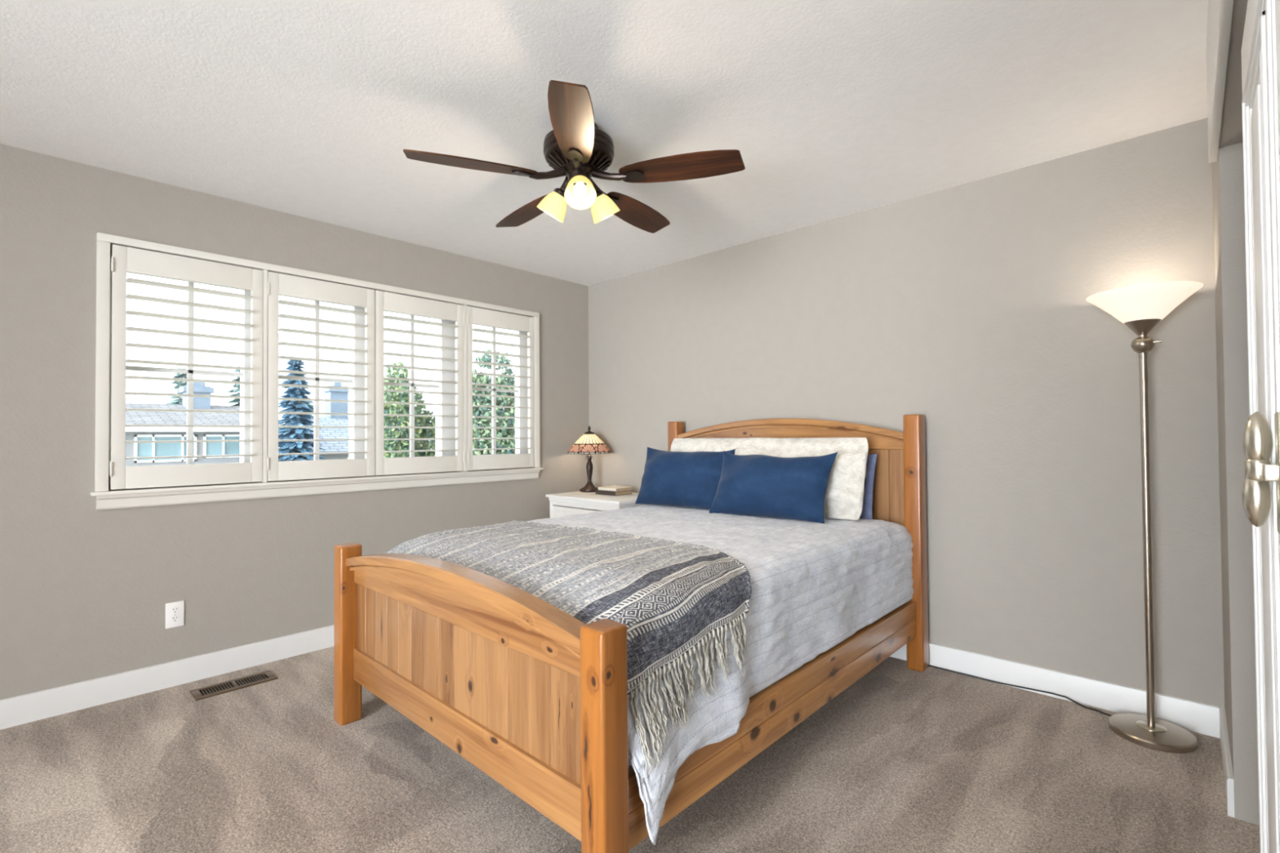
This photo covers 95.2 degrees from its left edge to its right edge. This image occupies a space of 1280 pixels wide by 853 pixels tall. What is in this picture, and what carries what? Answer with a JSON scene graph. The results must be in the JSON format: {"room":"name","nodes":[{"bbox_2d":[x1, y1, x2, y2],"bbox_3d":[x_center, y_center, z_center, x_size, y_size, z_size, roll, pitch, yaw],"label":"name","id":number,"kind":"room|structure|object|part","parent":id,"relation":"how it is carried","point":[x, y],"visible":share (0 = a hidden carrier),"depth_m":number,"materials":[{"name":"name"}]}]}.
{"room":"bedroom","nodes":[
{"label":"bedroom","id":0,"kind":"room"},
{"bbox_2d":[0,143,589,699],"bbox_3d":[-3.049,0.031,2.152,0.160,2.440,7.500,-1,-1,43],"label":"wall","id":1,"kind":"structure","parent":0,"point":[85,590],"depth_m":2.80,"materials":[{"name":"beige paint"}]},
{"bbox_2d":[0,625,333,729],"bbox_3d":[-2.982,1.191,2.068,0.015,0.118,7.484,-1,-1,43],"label":"baseboard","id":2,"kind":"structure","parent":1,"relation":"attached to","point":[45,704],"depth_m":2.77,"materials":[{"name":"white paint"}]},
{"bbox_2d":[165,600,184,628],"bbox_3d":[-2.262,0.915,2.844,0.009,0.122,0.072,-1,-1,43],"label":"wall outlet","id":3,"kind":"object","parent":1,"relation":"attached to","point":[175,611],"visible":1,"depth_m":2.84,"materials":[{"name":"white plastic"}]},
{"bbox_2d":[170,606,179,613],"bbox_3d":[-2.261,0.894,2.842,0.003,0.033,0.033,-1,-1,43],"label":"receptacle","id":4,"kind":"object","parent":3,"relation":"attached to","point":[174,610],"depth_m":2.84,"materials":[{"name":"white plastic"}]},
{"bbox_2d":[170,615,179,622],"bbox_3d":[-2.260,0.936,2.842,0.003,0.033,0.033,-1,-1,43],"label":"receptacle","id":5,"kind":"object","parent":3,"relation":"attached to","point":[174,619],"depth_m":2.84,"materials":[{"name":"white plastic"}]},
{"bbox_2d":[89,232,543,510],"bbox_3d":[-1.661,-0.242,3.590,0.200,1.259,2.502,-1,-1,43],"label":"trim","id":6,"kind":"structure","parent":1,"relation":"attached to","point":[106,499],"depth_m":3.12,"materials":[{"name":"white paint"}]},
{"bbox_2d":[108,247,528,489],"bbox_3d":[-1.699,-0.265,3.623,0.090,1.140,2.380,-1,-1,43],"label":"window","id":7,"kind":"structure","parent":1,"relation":"in","point":[245,332],"depth_m":3.56,"materials":[{"name":"white paint"}]},
{"bbox_2d":[109,244,262,489],"bbox_3d":[-2.229,-0.273,2.909,0.083,1.128,0.604,-1,-1,43],"label":"window shutter","id":8,"kind":"object","parent":7,"relation":"attached to","point":[124,260],"visible":1,"depth_m":2.86,"materials":[{"name":"white paint"}]},
{"bbox_3d":[-2.224,0.239,2.902,0.031,0.104,0.501,-1,-1,43],"label":"rail","id":9,"kind":"part","parent":8,"relation":"part of","materials":[{"name":"white paint"}]},
{"bbox_3d":[-2.232,-0.779,2.918,0.031,0.115,0.501,-1,-1,43],"label":"rail","id":10,"kind":"part","parent":8,"relation":"part of","materials":[{"name":"white paint"}]},
{"bbox_2d":[266,271,374,481],"bbox_3d":[-1.813,-0.269,3.350,0.083,1.128,0.568,-1,-1,43],"label":"window shutter","id":11,"kind":"object","parent":7,"relation":"attached to","point":[278,284],"visible":1,"depth_m":3.31,"materials":[{"name":"white paint"}]},
{"bbox_3d":[-1.816,-0.775,3.360,0.031,0.115,0.465,-1,-1,43],"label":"rail","id":12,"kind":"part","parent":11,"relation":"part of","materials":[{"name":"white paint"}]},
{"bbox_3d":[-1.808,0.243,3.344,0.031,0.104,0.465,-1,-1,43],"label":"rail","id":13,"kind":"part","parent":11,"relation":"part of","materials":[{"name":"white paint"}]},
{"bbox_2d":[374,290,465,475],"bbox_3d":[-1.411,-0.265,3.777,0.083,1.128,0.594,-1,-1,43],"label":"window shutter","id":14,"kind":"object","parent":7,"relation":"attached to","point":[384,301],"visible":1,"depth_m":3.73,"materials":[{"name":"white paint"}]},
{"bbox_3d":[-1.416,-0.771,3.785,0.031,0.115,0.491,-1,-1,43],"label":"rail","id":15,"kind":"part","parent":14,"relation":"part of","materials":[{"name":"white paint"}]},
{"bbox_3d":[-1.409,0.247,3.768,0.031,0.104,0.491,-1,-1,43],"label":"rail","id":16,"kind":"part","parent":14,"relation":"part of","materials":[{"name":"white paint"}]},
{"bbox_2d":[466,306,533,470],"bbox_3d":[-1.001,-0.261,4.213,0.083,1.128,0.555,-1,-1,43],"label":"window shutter","id":17,"kind":"object","parent":7,"relation":"attached to","point":[476,316],"visible":1,"depth_m":4.19,"materials":[{"name":"white paint"}]},
{"bbox_3d":[-1.004,-0.767,4.223,0.031,0.115,0.480,-1,-1,43],"label":"rail","id":18,"kind":"part","parent":17,"relation":"part of","materials":[{"name":"white paint"}]},
{"bbox_3d":[-0.996,0.251,4.206,0.031,0.104,0.480,-1,-1,43],"label":"rail","id":19,"kind":"part","parent":17,"relation":"part of","materials":[{"name":"white paint"}]},
{"bbox_2d":[0,0,1208,285],"bbox_3d":[-1.366,-1.286,0.689,4.660,0.120,7.660,-1,-1,43],"label":"ceiling","id":20,"kind":"structure","parent":0,"point":[832,109],"depth_m":2.15,"materials":[{"name":"white paint"}]},
{"bbox_2d":[403,80,745,233],"bbox_3d":[-0.259,-1.021,2.385,1.245,0.370,1.253,-1,-1,43],"label":"ceiling fan","id":21,"kind":"object","parent":20,"relation":"hanging from","point":[575,148],"visible":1,"depth_m":2.25,"materials":[{"name":"brown wood"}]},
{"bbox_3d":[-0.632,-0.987,2.201,0.480,0.006,0.146,0,11,-21],"label":"blade","id":22,"kind":"part","parent":21,"relation":"part of","materials":[{"name":"brown wood"}]},
{"bbox_3d":[-0.506,-0.981,2.672,0.146,0.006,0.480,-15,8,-38],"label":"blade","id":23,"kind":"part","parent":21,"relation":"part of","materials":[{"name":"brown wood"}]},
{"bbox_3d":[-0.363,-0.897,2.394,0.124,0.124,0.119,-1,-1,43],"label":"lamp shade","id":24,"kind":"part","parent":21,"relation":"part of","materials":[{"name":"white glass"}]},
{"bbox_3d":[-0.222,-0.995,1.936,0.146,0.006,0.480,12,-2,-3],"label":"blade","id":25,"kind":"part","parent":21,"relation":"part of","materials":[{"name":"brown wood"}]},
{"bbox_3d":[-0.228,-0.901,2.221,0.122,0.124,0.121,-1,-1,43],"label":"lamp shade","id":26,"kind":"part","parent":21,"relation":"part of","materials":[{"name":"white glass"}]},
{"bbox_3d":[-0.230,-0.913,2.238,0.054,0.068,0.052,-1,-1,43],"label":"bulb","id":27,"kind":"part","parent":21,"relation":"part of","materials":[{"name":"white glass"}]},
{"bbox_3d":[-0.144,-0.898,2.425,0.122,0.124,0.124,-1,-1,43],"label":"lamp shade","id":28,"kind":"part","parent":21,"relation":"part of","materials":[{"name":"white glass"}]},
{"bbox_3d":[-0.019,-0.984,2.699,0.146,0.006,0.480,-15,-9,32],"label":"blade","id":29,"kind":"part","parent":21,"relation":"part of","materials":[{"name":"brown wood"}]},
{"bbox_3d":[0.156,-0.993,2.244,0.480,0.006,0.146,-1,-13,15],"label":"blade","id":30,"kind":"part","parent":21,"relation":"part of","materials":[{"name":"brown wood"}]},
{"bbox_2d":[0,646,1260,852],"bbox_3d":[-1.347,1.274,0.648,4.660,0.120,7.660,-1,-1,43],"label":"floor","id":31,"kind":"structure","parent":0,"point":[903,759],"depth_m":2.01,"materials":[{"name":"beige carpet"}]},
{"bbox_2d":[189,670,277,701],"bbox_3d":[-1.963,1.248,2.834,0.142,0.013,0.330,-1,-1,43],"label":"floor vent","id":32,"kind":"object","parent":31,"relation":"in","point":[220,688],"visible":1,"depth_m":2.82,"materials":[{"name":"brown metal"}]},
{"bbox_2d":[201,674,266,694],"bbox_3d":[-1.963,1.250,2.834,0.090,0.005,0.252,-1,-1,43],"label":"grille","id":33,"kind":"object","parent":32,"relation":"attached to","point":[253,678],"depth_m":2.83,"materials":[{"name":"brown metal"}]},
{"bbox_2d":[546,491,644,518],"bbox_3d":[-0.242,0.882,4.258,0.777,0.765,0.538,-1,-1,43],"label":"nightstand","id":34,"kind":"object","parent":31,"relation":"on","point":[565,504],"visible":0.22,"depth_m":4.13,"materials":[{"name":"white paint"}]},
{"bbox_3d":[-0.401,0.674,4.094,0.653,0.190,0.023,-1,-1,43],"label":"drawer","id":35,"kind":"part","parent":34,"relation":"part of","materials":[{"name":"white paint"}]},
{"bbox_2d":[566,426,612,492],"bbox_3d":[-0.394,0.249,4.560,0.352,0.512,0.352,-1,-1,43],"label":"table lamp","id":36,"kind":"object","parent":34,"relation":"on","point":[589,443],"visible":0.98,"depth_m":4.49,"materials":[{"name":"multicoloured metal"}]},
{"bbox_3d":[-0.393,0.255,4.560,0.054,0.378,0.054,-1,-1,43],"label":"lamp stem","id":37,"kind":"part","parent":36,"relation":"part of","materials":[{"name":"brown metal"}]},
{"bbox_3d":[-0.394,0.132,4.562,0.352,0.153,0.352,-1,-1,43],"label":"lamp shade","id":38,"kind":"part","parent":36,"relation":"part of","materials":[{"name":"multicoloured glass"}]},
{"bbox_2d":[595,489,632,495],"bbox_3d":[-0.193,0.485,4.335,0.208,0.030,0.180,-1,-1,43],"label":"book","id":39,"kind":"object","parent":34,"relation":"on","point":[597,491],"visible":0.88,"depth_m":4.27,"materials":[{"name":"brown paper"}]},
{"bbox_2d":[598,485,632,491],"bbox_3d":[-0.184,0.459,4.339,0.191,0.022,0.171,-1,-1,43],"label":"book","id":40,"kind":"object","parent":39,"relation":"on","point":[612,488],"visible":1,"depth_m":4.29,"materials":[{"name":"beige paper"}]},
{"bbox_2d":[333,414,928,852],"bbox_3d":[0.084,0.591,2.737,1.669,1.292,2.271,-1,-1,43],"label":"bed","id":41,"kind":"object","parent":31,"relation":"on","point":[533,695],"visible":0.8,"depth_m":1.86,"materials":[{"name":"brown wood"}]},
{"bbox_3d":[-1.239,0.872,2.481,0.083,0.742,0.088,-1,-1,43],"label":"post","id":42,"kind":"part","parent":41,"relation":"part of","materials":[{"name":"brown wood"}]},
{"bbox_3d":[-0.652,0.547,1.955,1.527,0.095,0.050,-1,-1,43],"label":"footboard molding","id":43,"kind":"part","parent":41,"relation":"part of","materials":[{"name":"brown wood"}]},
{"bbox_3d":[-0.645,0.570,1.962,1.527,0.155,0.034,-1,-1,43],"label":"footboard rail","id":44,"kind":"part","parent":41,"relation":"part of","materials":[{"name":"brown wood"}]},
{"bbox_3d":[-0.643,0.987,1.954,1.527,0.131,0.034,-1,-1,43],"label":"footboard rail","id":45,"kind":"part","parent":41,"relation":"part of","materials":[{"name":"brown wood"}]},
{"bbox_3d":[-0.642,0.784,1.960,1.526,0.292,0.018,-1,-1,43],"label":"footboard panel","id":46,"kind":"part","parent":41,"relation":"part of","materials":[{"name":"brown wood"}]},
{"bbox_3d":[-0.084,0.846,1.394,0.083,0.742,0.088,-1,-1,43],"label":"post","id":47,"kind":"part","parent":41,"relation":"part of","materials":[{"name":"brown wood"}]},
{"bbox_3d":[0.255,0.612,4.075,0.083,1.292,0.088,-1,-1,43],"label":"post","id":48,"kind":"part","parent":41,"relation":"part of","materials":[{"name":"brown wood"}]},
{"bbox_2d":[526,504,913,845],"bbox_3d":[0.117,0.765,2.734,1.650,0.587,2.128,-1,-1,43],"label":"quilt","id":49,"kind":"object","parent":41,"relation":"on","point":[815,585],"visible":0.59,"depth_m":2.21,"materials":[{"name":"grey fabric"}]},
{"bbox_2d":[384,520,751,775],"bbox_3d":[-0.337,0.663,2.252,1.672,0.415,0.820,-1,-1,43],"label":"throw blanket","id":50,"kind":"object","parent":49,"relation":"on","point":[669,596],"visible":0.89,"depth_m":1.79,"materials":[{"name":"grey fabric"}]},
{"bbox_2d":[635,447,737,509],"bbox_3d":[0.271,0.313,3.615,0.700,0.366,0.234,-1,-1,43],"label":"lumbar pillow","id":51,"kind":"object","parent":49,"relation":"on","point":[671,478],"visible":0.8,"depth_m":3.53,"materials":[{"name":"blue fabric"}]},
{"bbox_2d":[670,437,868,519],"bbox_3d":[0.661,0.278,3.410,1.314,0.427,0.262,-1,-1,43],"label":"pillow","id":52,"kind":"object","parent":49,"relation":"on","point":[844,495],"visible":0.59,"depth_m":3.07,"materials":[{"name":"white fabric"}]},
{"bbox_2d":[708,450,838,523],"bbox_3d":[0.688,0.309,3.120,0.676,0.352,0.244,-1,-1,43],"label":"lumbar pillow","id":53,"kind":"object","parent":49,"relation":"on","point":[795,488],"visible":1,"depth_m":3.02,"materials":[{"name":"blue fabric"}]},
{"bbox_2d":[859,453,876,519],"bbox_3d":[0.976,0.317,3.262,0.660,0.336,0.140,-1,-1,43],"label":"pillow","id":54,"kind":"object","parent":49,"relation":"on","point":[866,513],"visible":0.2,"depth_m":3.05,"materials":[{"name":"blue fabric"}]},
{"bbox_3d":[0.658,0.963,2.195,0.038,0.178,2.113,-1,-1,43],"label":"rail","id":55,"kind":"part","parent":41,"relation":"part of","materials":[{"name":"brown wood"}]},
{"bbox_3d":[0.835,0.057,3.547,1.527,0.152,0.028,-1,-1,43],"label":"headboard rail","id":56,"kind":"part","parent":41,"relation":"part of","materials":[{"name":"brown wood"}]},
{"bbox_3d":[0.830,0.044,3.542,1.527,0.111,0.046,-1,-1,43],"label":"headboard molding","id":57,"kind":"part","parent":41,"relation":"part of","materials":[{"name":"brown wood"}]},
{"bbox_3d":[0.840,0.535,3.542,1.526,0.820,0.018,-1,-1,43],"label":"headboard panel","id":58,"kind":"part","parent":41,"relation":"part of","materials":[{"name":"brown wood"}]},
{"bbox_3d":[1.410,0.585,2.988,0.083,1.292,0.088,-1,-1,43],"label":"post","id":59,"kind":"part","parent":41,"relation":"part of","materials":[{"name":"brown wood"}]},
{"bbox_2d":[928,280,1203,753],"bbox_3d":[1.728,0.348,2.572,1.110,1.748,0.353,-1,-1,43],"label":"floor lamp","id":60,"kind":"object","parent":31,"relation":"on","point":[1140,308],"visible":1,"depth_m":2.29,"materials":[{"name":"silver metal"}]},
{"bbox_3d":[1.732,1.214,2.748,0.070,0.020,0.846,0,-1,-41],"label":"power cord","id":61,"kind":"part","parent":60,"relation":"part of","materials":[{"name":"black plastic"}]},
{"bbox_3d":[1.997,-0.473,2.326,0.353,0.118,0.353,-1,-1,43],"label":"lamp shade","id":62,"kind":"part","parent":60,"relation":"part of","materials":[{"name":"white glass"}]},
{"bbox_2d":[587,117,1224,736],"bbox_3d":[1.214,0.019,3.399,4.660,2.440,0.160,-1,-1,43],"label":"wall","id":63,"kind":"structure","parent":0,"point":[965,308],"depth_m":2.77,"materials":[{"name":"beige paint"}]},
{"bbox_2d":[889,642,1220,737],"bbox_3d":[0.922,1.185,3.543,3.680,0.118,0.015,-1,-1,43],"label":"baseboard","id":64,"kind":"structure","parent":63,"relation":"attached to","point":[1190,715],"depth_m":2.58,"materials":[{"name":"white paint"}]},
{"bbox_2d":[1212,0,1259,825],"bbox_3d":[0.404,-0.034,-0.274,0.805,2.440,6.300,-1,-1,43],"label":"wall","id":65,"kind":"structure","parent":0,"point":[1228,182],"depth_m":1.81,"materials":[{"name":"beige paint"}]},
{"bbox_2d":[1206,0,1233,163],"bbox_3d":[0.719,-1.045,0.640,0.088,0.395,3.450,-1,-1,43],"label":"trim","id":66,"kind":"structure","parent":65,"relation":"attached to","point":[1220,11],"depth_m":1.51,"materials":[{"name":"white paint"}]},
{"bbox_2d":[1219,706,1234,817],"bbox_3d":[2.052,1.152,2.047,0.015,0.118,0.645,-1,-1,43],"label":"baseboard","id":67,"kind":"structure","parent":65,"relation":"attached to","point":[1225,749],"depth_m":1.92,"materials":[{"name":"white paint"}]},
{"bbox_2d":[1240,0,1279,852],"bbox_3d":[1.064,0.186,0.992,0.073,2.006,0.710,-1,-1,43],"label":"door","id":68,"kind":"structure","parent":65,"relation":"in","point":[1260,46],"depth_m":0.94,"materials":[{"name":"white paint"}]},
{"bbox_3d":[0.888,0.065,0.811,0.005,0.170,0.045,-1,-1,43],"label":"handle","id":69,"kind":"part","parent":68,"relation":"part of","materials":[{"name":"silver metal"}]},
{"label":"outside","id":70,"kind":"structure","parent":0,"visible":0},
{"bbox_3d":[-22.664,4.897,32.589,69.400,0.200,90.000,-1,-1,43],"label":"ground","id":71,"kind":"structure","parent":70,"visible":0},
{"bbox_2d":[166,368,186,404],"bbox_3d":[-24.676,0.819,31.481,2.701,7.949,2.452,-1,-1,43],"label":"pine tree","id":72,"kind":"object","parent":71,"relation":"on","point":[179,384],"visible":0.13,"depth_m":31.42,"materials":[{"name":"green plant"}]},
{"bbox_2d":[124,382,284,466],"bbox_3d":[-23.488,1.364,21.037,12.150,6.500,16.000,-1,-1,43],"label":"neighbor house","id":73,"kind":"structure","parent":71,"relation":"on","point":[132,417],"depth_m":21.14,"materials":[{"name":"grey"}]},
{"bbox_3d":[-16.518,0.761,20.387,0.030,0.840,1.600,-1,-1,43],"label":"pane","id":74,"kind":"part","parent":73,"relation":"part of","materials":[{"name":"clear glass"}]},
{"bbox_3d":[-15.234,0.723,21.753,0.030,0.740,1.550,-1,-1,43],"label":"pane","id":75,"kind":"part","parent":73,"relation":"part of","materials":[{"name":"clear glass"}]},
{"bbox_2d":[225,369,239,406],"bbox_3d":[-22.852,0.689,33.554,2.610,8.249,2.532,-1,-1,43],"label":"pine tree","id":76,"kind":"object","parent":71,"relation":"on","point":[235,400],"visible":0.12,"depth_m":33.28,"materials":[{"name":"green plant"}]},
{"bbox_2d":[278,359,328,461],"bbox_3d":[-12.764,1.003,21.563,2.937,7.076,2.913,-1,-1,43],"label":"spruce tree","id":77,"kind":"object","parent":71,"relation":"on","point":[295,365],"visible":0.37,"depth_m":21.43,"materials":[{"name":"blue plant"}]},
{"bbox_2d":[301,398,319,419],"bbox_3d":[-19.236,1.566,33.725,3.085,6.445,3.042,-1,-1,43],"label":"pine tree","id":78,"kind":"object","parent":71,"relation":"on","point":[312,410],"visible":0.02,"depth_m":33.68,"materials":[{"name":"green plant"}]},
{"bbox_2d":[278,382,430,460],"bbox_3d":[-14.442,1.117,30.035,8.200,7.150,7.700,-1,-1,43],"label":"gabled house","id":79,"kind":"structure","parent":71,"relation":"on","point":[330,393],"depth_m":29.25,"materials":[{"name":"grey"}]},
{"bbox_2d":[347,360,435,458],"bbox_3d":[-6.279,1.310,15.336,2.733,6.177,1.885,0,-1,-43],"label":"leafy tree","id":80,"kind":"object","parent":71,"relation":"on","point":[403,409],"visible":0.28,"depth_m":15.18,"materials":[{"name":"green plant"}]},
{"bbox_2d":[434,349,515,454],"bbox_3d":[-3.858,1.179,14.950,2.146,6.382,2.755,-1,-1,43],"label":"leafy tree","id":81,"kind":"object","parent":71,"relation":"on","point":[480,379],"visible":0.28,"depth_m":14.56,"materials":[{"name":"green plant"}]}
]}

